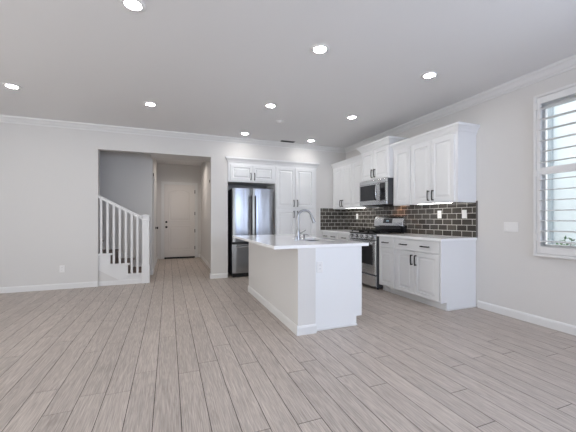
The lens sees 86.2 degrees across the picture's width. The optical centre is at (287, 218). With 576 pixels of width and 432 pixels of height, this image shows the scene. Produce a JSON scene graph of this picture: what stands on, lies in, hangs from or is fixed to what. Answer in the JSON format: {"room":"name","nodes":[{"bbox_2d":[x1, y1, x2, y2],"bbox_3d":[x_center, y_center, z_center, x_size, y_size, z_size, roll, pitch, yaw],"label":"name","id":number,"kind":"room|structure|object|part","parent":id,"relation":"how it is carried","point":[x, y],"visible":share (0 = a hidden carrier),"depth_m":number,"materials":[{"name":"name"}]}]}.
{"room":"open-plan kitchen","nodes":[
{"label":"open-plan kitchen","id":0,"kind":"room"},
{"bbox_2d":[99,150,145,266],"bbox_3d":[-4.863,-0.220,5.578,4.170,2.740,0.120,0,0,-21],"label":"wall","id":1,"kind":"structure","parent":0,"point":[122,175],"depth_m":6.13,"materials":[{"name":"paint"}]},
{"bbox_2d":[146,154,156,269],"bbox_3d":[-3.321,-0.220,7.534,0.120,2.740,2.650,0,0,-21],"label":"wall","id":2,"kind":"structure","parent":0,"point":[151,163],"depth_m":6.31,"materials":[{"name":"paint"}]},
{"bbox_2d":[153,176,157,268],"bbox_3d":[-3.082,0.095,7.182,0.072,2.110,1.020,0,0,-21],"label":"door","id":3,"kind":"structure","parent":2,"relation":"in","point":[154,179],"depth_m":7.05,"materials":[{"name":"paint"}]},
{"bbox_3d":[-3.107,0.095,7.172,0.018,2.110,1.020,0,0,-21],"label":"casing","id":4,"kind":"part","parent":3,"relation":"part of","materials":[{"name":"white wood"}]},
{"bbox_2d":[0,122,345,286],"bbox_3d":[-2.650,-0.220,5.515,8.450,2.740,0.120,0,0,-21],"label":"wall","id":5,"kind":"structure","parent":0,"point":[49,176],"depth_m":5.08,"materials":[{"name":"paint"}]},
{"bbox_2d":[0,281,97,292],"bbox_3d":[-4.849,1.104,4.589,3.480,0.092,0.014,0,0,-21],"label":"baseboard","id":6,"kind":"structure","parent":5,"relation":"attached to","point":[94,283],"depth_m":4.96,"materials":[{"name":"white wood"}]},
{"bbox_2d":[59,265,64,272],"bbox_3d":[-3.703,0.820,5.036,0.070,0.114,0.009,0,0,-21],"label":"wall outlet","id":7,"kind":"object","parent":5,"relation":"attached to","point":[62,267],"visible":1,"depth_m":5.04,"materials":[{"name":"white plastic"}]},
{"bbox_2d":[0,115,344,152],"bbox_3d":[-2.566,-1.541,5.437,8.350,0.098,0.086,0,0,-21],"label":"trim","id":8,"kind":"structure","parent":5,"relation":"attached to","point":[3,118],"depth_m":5.51,"materials":[{"name":"white wood"}]},
{"bbox_2d":[210,273,226,278],"bbox_3d":[-1.337,1.104,5.953,0.324,0.092,0.014,0,0,-21],"label":"baseboard","id":9,"kind":"object","parent":5,"relation":"attached to","point":[220,275],"visible":1,"depth_m":5.94,"materials":[{"name":"white wood"}]},
{"bbox_2d":[225,156,275,186],"bbox_3d":[-0.841,-0.969,6.421,1.024,0.482,0.659,0,0,-21],"label":"upper cabinet","id":10,"kind":"object","parent":5,"relation":"attached to","point":[242,171],"visible":0.96,"depth_m":6.17,"materials":[{"name":"white wood"}]},
{"bbox_3d":[-0.920,-0.913,6.090,0.442,0.317,0.019,0,0,-21],"label":"door","id":11,"kind":"part","parent":10,"relation":"part of","materials":[{"name":"white wood"}]},
{"bbox_3d":[-0.736,-1.153,6.152,1.024,0.115,0.073,0,0,-21],"label":"crown","id":12,"kind":"part","parent":10,"relation":"part of","materials":[{"name":"white wood"}]},
{"bbox_3d":[-0.496,-0.913,6.255,0.459,0.317,0.019,0,0,-21],"label":"door","id":13,"kind":"part","parent":10,"relation":"part of","materials":[{"name":"white wood"}]},
{"bbox_2d":[319,208,345,229],"bbox_3d":[1.002,0.004,6.860,0.666,0.480,0.013,0,0,-21],"label":"backsplash","id":14,"kind":"structure","parent":5,"relation":"attached to","point":[329,218],"depth_m":6.85,"materials":[{"name":"tile"}]},
{"bbox_2d":[157,163,200,258],"bbox_3d":[-3.175,-0.220,9.076,1.510,2.740,0.120,0,0,-21],"label":"wall","id":15,"kind":"structure","parent":0,"point":[165,172],"depth_m":8.97,"materials":[{"name":"paint"}]},
{"bbox_2d":[161,181,197,258],"bbox_3d":[-3.153,0.037,8.962,1.007,2.225,0.100,0,0,-21],"label":"door","id":16,"kind":"structure","parent":15,"relation":"in","point":[179,200],"depth_m":8.96,"materials":[{"name":"paint"}]},
{"bbox_2d":[151,154,209,161],"bbox_3d":[-2.037,-1.391,6.064,1.210,0.397,0.460,0,0,-21],"label":"ceiling","id":17,"kind":"structure","parent":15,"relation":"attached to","point":[155,156],"depth_m":6.07,"materials":[{"name":"paint"}]},
{"bbox_2d":[201,162,209,263],"bbox_3d":[-1.920,-0.220,7.681,0.180,2.740,3.390,0,0,-21],"label":"wall","id":18,"kind":"structure","parent":0,"point":[205,167],"depth_m":8.05,"materials":[{"name":"paint"}]},
{"bbox_2d":[200,254,209,267],"bbox_3d":[-2.010,1.104,7.646,0.014,0.092,3.390,0,0,-21],"label":"baseboard","id":19,"kind":"structure","parent":18,"relation":"attached to","point":[201,256],"depth_m":7.93,"materials":[{"name":"white wood"}]},
{"bbox_2d":[228,185,266,189],"bbox_3d":[-0.527,-0.220,7.133,2.020,2.740,0.120,0,0,-21],"label":"wall","id":20,"kind":"structure","parent":0,"point":[229,186],"depth_m":6.90,"materials":[{"name":"paint"}]},
{"bbox_2d":[0,257,575,431],"bbox_3d":[-1.712,1.200,3.197,8.678,0.100,12.200,0,0,-21],"label":"floor","id":21,"kind":"structure","parent":0,"point":[468,329],"depth_m":2.41,"materials":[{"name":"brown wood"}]},
{"bbox_2d":[98,195,150,285],"bbox_3d":[-3.562,0.248,5.547,2.012,1.804,0.878,0,0,-21],"label":"staircase","id":22,"kind":"structure","parent":21,"relation":"on","point":[115,267],"depth_m":5.41,"materials":[{"name":"white wood"}]},
{"bbox_3d":[-3.598,0.804,5.148,1.618,0.689,0.028,0,0,-21],"label":"infill panel","id":23,"kind":"part","parent":22,"relation":"part of","materials":[{"name":"paint"}]},
{"bbox_3d":[-3.134,-0.317,5.323,1.109,0.673,0.060,0,0,-21],"label":"handrail","id":24,"kind":"part","parent":22,"relation":"part of","materials":[{"name":"white wood"}]},
{"bbox_3d":[-2.925,1.110,5.375,0.673,0.080,0.012,0,0,-21],"label":"baseboard","id":25,"kind":"part","parent":22,"relation":"part of","materials":[{"name":"white wood"}]},
{"bbox_3d":[-2.563,0.552,5.545,0.131,1.194,0.131,0,0,-21],"label":"newel post","id":26,"kind":"part","parent":22,"relation":"part of","materials":[{"name":"white wood"}]},
{"bbox_2d":[228,188,273,276],"bbox_3d":[-0.798,0.266,6.446,0.867,1.766,0.814,0,0,-21],"label":"refrigerator","id":27,"kind":"object","parent":21,"relation":"on","point":[250,210],"visible":0.63,"depth_m":6.08,"materials":[{"name":"silver metal"}]},
{"bbox_3d":[-0.685,0.780,6.154,0.867,0.570,0.060,0,0,-21],"label":"freezer drawer","id":28,"kind":"part","parent":27,"relation":"part of","materials":[{"name":"silver metal"}]},
{"bbox_3d":[-0.902,-0.075,6.070,0.402,1.060,0.060,0,0,-21],"label":"door","id":29,"kind":"part","parent":27,"relation":"part of","materials":[{"name":"silver metal"}]},
{"bbox_3d":[-0.734,-0.035,6.071,0.024,0.854,0.068,0,0,-21],"label":"handle","id":30,"kind":"part","parent":27,"relation":"part of","materials":[{"name":"metal"}]},
{"bbox_3d":[-0.648,-0.035,6.104,0.024,0.854,0.068,0,0,-21],"label":"handle","id":31,"kind":"part","parent":27,"relation":"part of","materials":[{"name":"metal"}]},
{"bbox_3d":[-0.496,-0.075,6.228,0.462,1.060,0.060,0,0,-21],"label":"door","id":32,"kind":"part","parent":27,"relation":"part of","materials":[{"name":"silver metal"}]},
{"bbox_2d":[267,160,319,236],"bbox_3d":[0.103,-0.030,6.788,0.999,2.359,0.659,0,0,-21],"label":"pantry cabinet","id":33,"kind":"object","parent":21,"relation":"on","point":[294,187],"visible":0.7,"depth_m":6.49,"materials":[{"name":"white wood"}]},
{"bbox_3d":[-0.047,0.421,6.429,0.428,1.233,0.019,0,0,-21],"label":"door","id":34,"kind":"part","parent":33,"relation":"part of","materials":[{"name":"white wood"}]},
{"bbox_3d":[-0.047,-0.648,6.429,0.428,0.847,0.019,0,0,-21],"label":"door","id":35,"kind":"part","parent":33,"relation":"part of","materials":[{"name":"white wood"}]},
{"bbox_3d":[0.208,-1.153,6.518,0.999,0.115,0.073,0,0,-21],"label":"crown","id":36,"kind":"part","parent":33,"relation":"part of","materials":[{"name":"white wood"}]},
{"bbox_3d":[0.360,0.421,6.587,0.435,1.233,0.019,0,0,-21],"label":"door","id":37,"kind":"part","parent":33,"relation":"part of","materials":[{"name":"white wood"}]},
{"bbox_3d":[0.360,-0.648,6.587,0.435,0.847,0.019,0,0,-21],"label":"door","id":38,"kind":"part","parent":33,"relation":"part of","materials":[{"name":"white wood"}]},
{"bbox_2d":[248,242,361,335],"bbox_3d":[0.092,0.722,4.102,0.788,0.856,2.019,0,0,-21],"label":"kitchen island","id":39,"kind":"object","parent":21,"relation":"on","point":[287,282],"visible":0.76,"depth_m":3.26,"materials":[{"name":"paint"}]},
{"bbox_3d":[-0.176,1.104,3.998,0.213,0.092,2.019,0,0,-21],"label":"baseboard","id":40,"kind":"part","parent":39,"relation":"part of","materials":[{"name":"white wood"}]},
{"bbox_2d":[233,234,368,248],"bbox_3d":[0.001,0.278,4.109,1.085,0.031,2.060,0,0,-21],"label":"island countertop","id":41,"kind":"structure","parent":39,"relation":"on","point":[283,241],"depth_m":3.56,"materials":[{"name":"white stone"}]},
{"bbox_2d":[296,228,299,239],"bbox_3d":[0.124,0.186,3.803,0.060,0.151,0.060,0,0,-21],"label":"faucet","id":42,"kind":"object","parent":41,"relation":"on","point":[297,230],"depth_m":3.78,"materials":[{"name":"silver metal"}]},
{"bbox_2d":[296,209,315,239],"bbox_3d":[0.222,0.070,3.820,0.257,0.385,0.066,0,0,-11],"label":"kitchen faucet","id":43,"kind":"object","parent":41,"relation":"on","point":[298,232],"visible":0.92,"depth_m":3.79,"materials":[{"name":"silver metal"}]},
{"bbox_3d":[0.204,0.010,3.821,0.194,0.265,0.030,0,0,-13],"label":"spout","id":44,"kind":"part","parent":43,"relation":"part of","materials":[{"name":"silver metal"}]},
{"bbox_2d":[317,261,322,272],"bbox_3d":[0.328,0.495,3.163,0.070,0.114,0.009,0,0,-21],"label":"wall outlet","id":45,"kind":"object","parent":39,"relation":"attached to","point":[319,263],"visible":1,"depth_m":3.16,"materials":[{"name":"white plastic"}]},
{"bbox_3d":[0.508,1.139,3.232,0.513,0.021,0.012,0,0,-21],"label":"shoe moulding","id":46,"kind":"part","parent":39,"relation":"part of","materials":[{"name":"white wood"}]},
{"bbox_3d":[0.497,0.722,3.244,0.652,0.855,0.018,0,0,-21],"label":"panel","id":47,"kind":"part","parent":39,"relation":"part of","materials":[{"name":"white wood"}]},
{"bbox_2d":[323,232,338,238],"bbox_3d":[1.133,0.714,6.543,0.646,0.870,0.690,0,0,-21],"label":"base cabinet","id":48,"kind":"object","parent":21,"relation":"on","point":[331,235],"visible":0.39,"depth_m":6.37,"materials":[{"name":"white wood"}]},
{"bbox_3d":[0.816,0.365,6.605,0.019,0.154,0.275,0,0,-21],"label":"drawer","id":49,"kind":"part","parent":48,"relation":"part of","materials":[{"name":"white wood"}]},
{"bbox_3d":[0.935,0.365,6.299,0.019,0.154,0.323,0,0,-21],"label":"drawer","id":50,"kind":"part","parent":48,"relation":"part of","materials":[{"name":"white wood"}]},
{"bbox_2d":[321,230,358,233],"bbox_3d":[1.222,0.262,6.318,0.621,0.033,1.156,0,0,-21],"label":"countertop","id":51,"kind":"structure","parent":48,"relation":"on","point":[332,231],"depth_m":6.23,"materials":[{"name":"white stone"}]},
{"bbox_2d":[339,233,349,239],"bbox_3d":[1.343,0.714,6.003,0.646,0.870,0.470,0,0,-21],"label":"base cabinet","id":52,"kind":"object","parent":21,"relation":"on","point":[342,236],"visible":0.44,"depth_m":5.92,"materials":[{"name":"white wood"}]},
{"bbox_2d":[348,216,406,289],"bbox_3d":[1.534,0.550,5.401,0.699,1.199,0.764,0,0,-21],"label":"gas range","id":53,"kind":"object","parent":21,"relation":"on","point":[383,224],"visible":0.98,"depth_m":5.17,"materials":[{"name":"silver metal"}]},
{"bbox_3d":[1.275,0.297,5.301,0.046,0.095,0.760,0,0,-21],"label":"control panel","id":54,"kind":"part","parent":53,"relation":"part of","materials":[{"name":"silver metal"}]},
{"bbox_3d":[1.281,0.630,5.303,0.034,0.556,0.756,0,0,-21],"label":"oven door","id":55,"kind":"part","parent":53,"relation":"part of","materials":[{"name":"silver metal"}]},
{"bbox_3d":[1.283,1.016,5.304,0.030,0.177,0.756,0,0,-21],"label":"storage drawer","id":56,"kind":"part","parent":53,"relation":"part of","materials":[{"name":"silver metal"}]},
{"bbox_2d":[350,231,403,234],"bbox_3d":[1.536,0.245,5.402,0.574,0.018,0.764,0,0,-21],"label":"cooktop","id":57,"kind":"object","parent":53,"relation":"in","point":[360,232],"depth_m":5.18,"materials":[{"name":"black metal"}]},
{"bbox_2d":[379,236,399,294],"bbox_3d":[1.785,0.714,4.863,0.646,0.870,0.395,0,0,-21],"label":"base cabinet","id":58,"kind":"object","parent":21,"relation":"on","point":[387,245],"visible":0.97,"depth_m":4.74,"materials":[{"name":"white wood"}]},
{"bbox_3d":[1.530,0.365,4.764,0.019,0.154,0.349,0,0,-21],"label":"drawer","id":59,"kind":"part","parent":58,"relation":"part of","materials":[{"name":"white wood"}]},
{"bbox_3d":[1.530,0.746,4.764,0.019,0.585,0.349,0,0,-21],"label":"door","id":60,"kind":"part","parent":58,"relation":"part of","materials":[{"name":"white wood"}]},
{"bbox_2d":[396,238,476,310],"bbox_3d":[2.009,0.714,4.286,0.646,0.870,0.844,0,0,-21],"label":"base cabinet","id":61,"kind":"object","parent":21,"relation":"on","point":[438,274],"visible":1,"depth_m":3.97,"materials":[{"name":"white wood"}]},
{"bbox_3d":[1.675,0.746,4.392,0.019,0.585,0.353,0,0,-21],"label":"door","id":62,"kind":"part","parent":61,"relation":"part of","materials":[{"name":"white wood"}]},
{"bbox_3d":[1.751,0.365,4.196,0.019,0.154,0.773,0,0,-21],"label":"drawer","id":63,"kind":"part","parent":61,"relation":"part of","materials":[{"name":"white wood"}]},
{"bbox_2d":[377,234,476,241],"bbox_3d":[1.940,0.262,4.467,0.621,0.033,1.255,0,0,-21],"label":"countertop","id":64,"kind":"structure","parent":61,"relation":"on","point":[405,236],"depth_m":4.15,"materials":[{"name":"white stone"}]},
{"bbox_3d":[1.816,0.746,4.029,0.019,0.585,0.414,0,0,-21],"label":"door","id":65,"kind":"part","parent":61,"relation":"part of","materials":[{"name":"white wood"}]},
{"bbox_3d":[2.173,0.714,3.919,0.606,0.870,0.019,0,0,-21],"label":"panel","id":66,"kind":"part","parent":61,"relation":"part of","materials":[{"name":"white wood"}]},
{"bbox_3d":[2.221,1.139,3.921,0.515,0.021,0.012,0,0,-21],"label":"shoe moulding","id":67,"kind":"part","parent":61,"relation":"part of","materials":[{"name":"white wood"}]},
{"bbox_2d":[0,0,575,165],"bbox_3d":[-1.676,-1.640,3.211,8.600,0.100,12.200,0,0,-21],"label":"ceiling","id":68,"kind":"structure","parent":0,"point":[209,67],"depth_m":3.09,"materials":[{"name":"paint"}]},
{"bbox_2d":[2,83,21,89],"bbox_3d":[-3.302,-1.585,3.678,0.180,0.010,0.180,0,0,-21],"label":"recessed light","id":69,"kind":"object","parent":68,"relation":"in","point":[8,85],"visible":1,"depth_m":3.67,"materials":[{"name":"white plastic"}]},
{"bbox_2d":[119,0,145,12],"bbox_3d":[-1.147,-1.585,2.275,0.180,0.010,0.180,0,0,-21],"label":"recessed light","id":70,"kind":"object","parent":68,"relation":"in","point":[138,6],"visible":1,"depth_m":2.28,"materials":[{"name":"white plastic"}]},
{"bbox_2d":[143,102,156,106],"bbox_3d":[-1.903,-1.585,4.255,0.180,0.010,0.180,0,0,-21],"label":"recessed light","id":71,"kind":"object","parent":68,"relation":"in","point":[151,104],"visible":1,"depth_m":4.25,"materials":[{"name":"white plastic"}]},
{"bbox_2d":[264,103,276,107],"bbox_3d":[-0.246,-1.585,4.311,0.180,0.010,0.180,0,0,-21],"label":"recessed light","id":72,"kind":"object","parent":68,"relation":"in","point":[268,105],"visible":1,"depth_m":4.30,"materials":[{"name":"white plastic"}]},
{"bbox_2d":[310,44,329,54],"bbox_3d":[0.300,-1.585,2.878,0.180,0.010,0.180,0,0,-21],"label":"recessed light","id":73,"kind":"object","parent":68,"relation":"in","point":[318,49],"visible":1,"depth_m":2.87,"materials":[{"name":"white plastic"}]},
{"bbox_2d":[346,115,357,118],"bbox_3d":[0.998,-1.585,4.798,0.180,0.010,0.180,0,0,-21],"label":"recessed light","id":74,"kind":"object","parent":68,"relation":"in","point":[349,116],"visible":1,"depth_m":4.79,"materials":[{"name":"white plastic"}]},
{"bbox_2d":[421,71,438,78],"bbox_3d":[1.563,-1.585,3.398,0.180,0.010,0.180,0,0,-21],"label":"recessed light","id":75,"kind":"object","parent":68,"relation":"in","point":[428,75],"visible":1,"depth_m":3.39,"materials":[{"name":"white plastic"}]},
{"bbox_2d":[346,68,575,325],"bbox_3d":[2.885,-0.220,3.137,0.150,2.740,8.560,0,0,-21],"label":"wall","id":76,"kind":"structure","parent":0,"point":[508,274],"depth_m":3.61,"materials":[{"name":"paint"}]},
{"bbox_2d":[331,158,352,208],"bbox_3d":[1.272,-0.715,6.544,0.386,0.999,0.790,0,0,-21],"label":"upper cabinet","id":77,"kind":"object","parent":76,"relation":"attached to","point":[342,170],"visible":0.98,"depth_m":6.45,"materials":[{"name":"white wood"}]},
{"bbox_3d":[1.075,-0.658,6.655,0.019,0.859,0.380,0,0,-21],"label":"door","id":78,"kind":"part","parent":77,"relation":"part of","materials":[{"name":"white wood"}]},
{"bbox_3d":[1.122,-1.157,6.485,0.055,0.115,0.790,0,0,-21],"label":"crown","id":79,"kind":"part","parent":77,"relation":"part of","materials":[{"name":"white wood"}]},
{"bbox_3d":[1.211,-0.658,6.305,0.019,0.859,0.355,0,0,-21],"label":"door","id":80,"kind":"part","parent":77,"relation":"part of","materials":[{"name":"white wood"}]},
{"bbox_2d":[350,154,378,207],"bbox_3d":[1.491,-0.715,5.985,0.382,0.999,0.410,0,0,-21],"label":"upper cabinet","id":81,"kind":"object","parent":76,"relation":"attached to","point":[356,160],"visible":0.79,"depth_m":5.97,"materials":[{"name":"white wood"}]},
{"bbox_3d":[1.339,-1.157,5.926,0.055,0.115,0.410,0,0,-21],"label":"crown","id":82,"kind":"part","parent":81,"relation":"part of","materials":[{"name":"white wood"}]},
{"bbox_3d":[1.353,-0.658,5.938,0.019,0.859,0.372,0,0,-21],"label":"door","id":83,"kind":"part","parent":81,"relation":"part of","materials":[{"name":"white wood"}]},
{"bbox_2d":[356,136,407,181],"bbox_3d":[1.663,-1.000,5.413,0.476,0.650,0.918,0,0,-21],"label":"upper cabinet","id":84,"kind":"object","parent":76,"relation":"attached to","point":[377,156],"visible":0.74,"depth_m":5.23,"materials":[{"name":"white wood"}]},
{"bbox_3d":[1.433,-0.941,5.525,0.019,0.504,0.360,0,0,-21],"label":"door","id":85,"kind":"part","parent":84,"relation":"part of","materials":[{"name":"white wood"}]},
{"bbox_2d":[360,178,392,206],"bbox_3d":[1.637,-0.448,5.405,0.505,0.444,0.757,0,0,-21],"label":"microwave","id":86,"kind":"object","parent":84,"relation":"attached to","point":[379,192],"visible":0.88,"depth_m":5.20,"materials":[{"name":"silver metal"}]},
{"bbox_3d":[1.439,-0.454,5.426,0.030,0.304,0.575,0,0,-21],"label":"door","id":87,"kind":"part","parent":86,"relation":"part of","materials":[{"name":"black glass"}]},
{"bbox_3d":[1.474,-0.638,5.342,0.024,0.060,0.757,0,0,-21],"label":"vent panel","id":88,"kind":"part","parent":86,"relation":"part of","materials":[{"name":"silver metal"}]},
{"bbox_3d":[1.474,-0.271,5.342,0.024,0.058,0.757,0,0,-21],"label":"panel","id":89,"kind":"part","parent":86,"relation":"part of","materials":[{"name":"silver metal"}]},
{"bbox_3d":[1.577,-0.454,5.072,0.028,0.304,0.180,0,0,-21],"label":"control panel","id":90,"kind":"part","parent":86,"relation":"part of","materials":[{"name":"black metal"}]},
{"bbox_3d":[1.567,-0.941,5.180,0.019,0.504,0.368,0,0,-21],"label":"door","id":91,"kind":"part","parent":84,"relation":"part of","materials":[{"name":"white wood"}]},
{"bbox_3d":[1.663,-1.264,5.413,0.476,0.121,0.918,0,0,-21],"label":"crown","id":92,"kind":"part","parent":84,"relation":"part of","materials":[{"name":"white wood"}]},
{"bbox_2d":[391,138,411,205],"bbox_3d":[1.920,-0.715,4.880,0.382,0.999,0.400,0,0,-21],"label":"upper cabinet","id":93,"kind":"object","parent":76,"relation":"attached to","point":[402,150],"visible":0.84,"depth_m":4.80,"materials":[{"name":"white wood"}]},
{"bbox_3d":[1.768,-1.157,4.821,0.055,0.115,0.400,0,0,-21],"label":"crown","id":94,"kind":"part","parent":93,"relation":"part of","materials":[{"name":"white wood"}]},
{"bbox_3d":[1.791,-0.658,4.811,0.019,0.859,0.337,0,0,-21],"label":"door","id":95,"kind":"part","parent":93,"relation":"part of","materials":[{"name":"white wood"}]},
{"bbox_2d":[346,201,477,237],"bbox_3d":[1.886,0.004,5.486,0.012,0.480,3.191,0,0,-21],"label":"backsplash","id":96,"kind":"structure","parent":76,"relation":"attached to","point":[421,219],"depth_m":4.73,"materials":[{"name":"tile"}]},
{"bbox_2d":[462,210,466,217],"bbox_3d":[2.385,-0.065,4.165,0.011,0.114,0.070,0,0,-21],"label":"light switch","id":97,"kind":"object","parent":96,"relation":"attached to","point":[464,212],"visible":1,"depth_m":4.16,"materials":[{"name":"white plastic"}]},
{"bbox_2d":[409,121,479,204],"bbox_3d":[2.145,-0.715,4.295,0.386,0.999,0.855,0,0,-21],"label":"upper cabinet","id":98,"kind":"object","parent":76,"relation":"attached to","point":[443,158],"visible":1,"depth_m":4.05,"materials":[{"name":"white wood"}]},
{"bbox_3d":[1.930,-0.658,4.454,0.019,0.859,0.367,0,0,-21],"label":"door","id":99,"kind":"part","parent":98,"relation":"part of","materials":[{"name":"white wood"}]},
{"bbox_3d":[2.065,-0.658,4.105,0.019,0.859,0.369,0,0,-21],"label":"door","id":100,"kind":"part","parent":98,"relation":"part of","materials":[{"name":"white wood"}]},
{"bbox_3d":[2.147,-1.157,4.296,0.382,0.115,0.855,0,0,-21],"label":"crown","id":101,"kind":"part","parent":98,"relation":"part of","materials":[{"name":"white wood"}]},
{"bbox_2d":[344,54,575,152],"bbox_3d":[2.797,-1.541,3.038,0.086,0.098,8.440,0,0,-21],"label":"trim","id":102,"kind":"structure","parent":76,"relation":"attached to","point":[569,63],"depth_m":3.86,"materials":[{"name":"white wood"}]},
{"bbox_2d":[504,222,517,231],"bbox_3d":[2.614,0.095,3.611,0.011,0.114,0.162,0,0,-21],"label":"light switch","id":103,"kind":"object","parent":76,"relation":"attached to","point":[508,226],"visible":1,"depth_m":3.60,"materials":[{"name":"white plastic"}]},
{"bbox_2d":[477,300,575,335],"bbox_3d":[3.412,1.104,1.555,0.014,0.092,5.230,0,0,-21],"label":"baseboard","id":104,"kind":"structure","parent":76,"relation":"attached to","point":[556,325],"depth_m":3.41,"materials":[{"name":"white wood"}]},
{"bbox_2d":[542,94,575,247],"bbox_3d":[3.124,-0.470,2.522,0.148,1.560,1.839,0,0,-21],"label":"window","id":105,"kind":"structure","parent":76,"relation":"in","point":[544,112],"depth_m":3.36,"materials":[{"name":"white plastic"}]},
{"bbox_2d":[533,82,575,259],"bbox_3d":[3.040,-0.467,2.481,0.108,1.743,1.906,0,0,-21],"label":"plantation shutter","id":106,"kind":"object","parent":105,"relation":"attached to","point":[538,171],"visible":1,"depth_m":3.25,"materials":[{"name":"white wood"}]},
{"label":"outside","id":107,"kind":"structure","parent":0,"visible":0},
{"bbox_3d":[5.470,1.350,3.732,5.100,0.100,10.000,0,0,-21],"label":"ground","id":108,"kind":"structure","parent":107,"visible":0},
{"bbox_2d":[548,236,575,245],"bbox_3d":[3.804,0.764,4.400,0.743,1.078,0.742,0,0,-21],"label":"shrub","id":109,"kind":"object","parent":108,"relation":"on","point":[565,237],"visible":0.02,"depth_m":4.26,"materials":[{"name":"green plant"}]},
{"bbox_2d":[553,101,575,245],"bbox_3d":[5.517,-1.375,3.751,0.200,5.350,10.000,0,0,-21],"label":"wall","id":110,"kind":"structure","parent":108,"relation":"on","point":[568,118],"depth_m":5.33,"materials":[{"name":"white paint"}]},
{"bbox_2d":[548,107,553,243],"bbox_3d":[4.684,-1.000,5.508,0.076,4.599,0.112,0,0,-21],"label":"downpipe","id":111,"kind":"object","parent":110,"relation":"attached to","point":[550,110],"visible":0.2,"depth_m":5.47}
]}

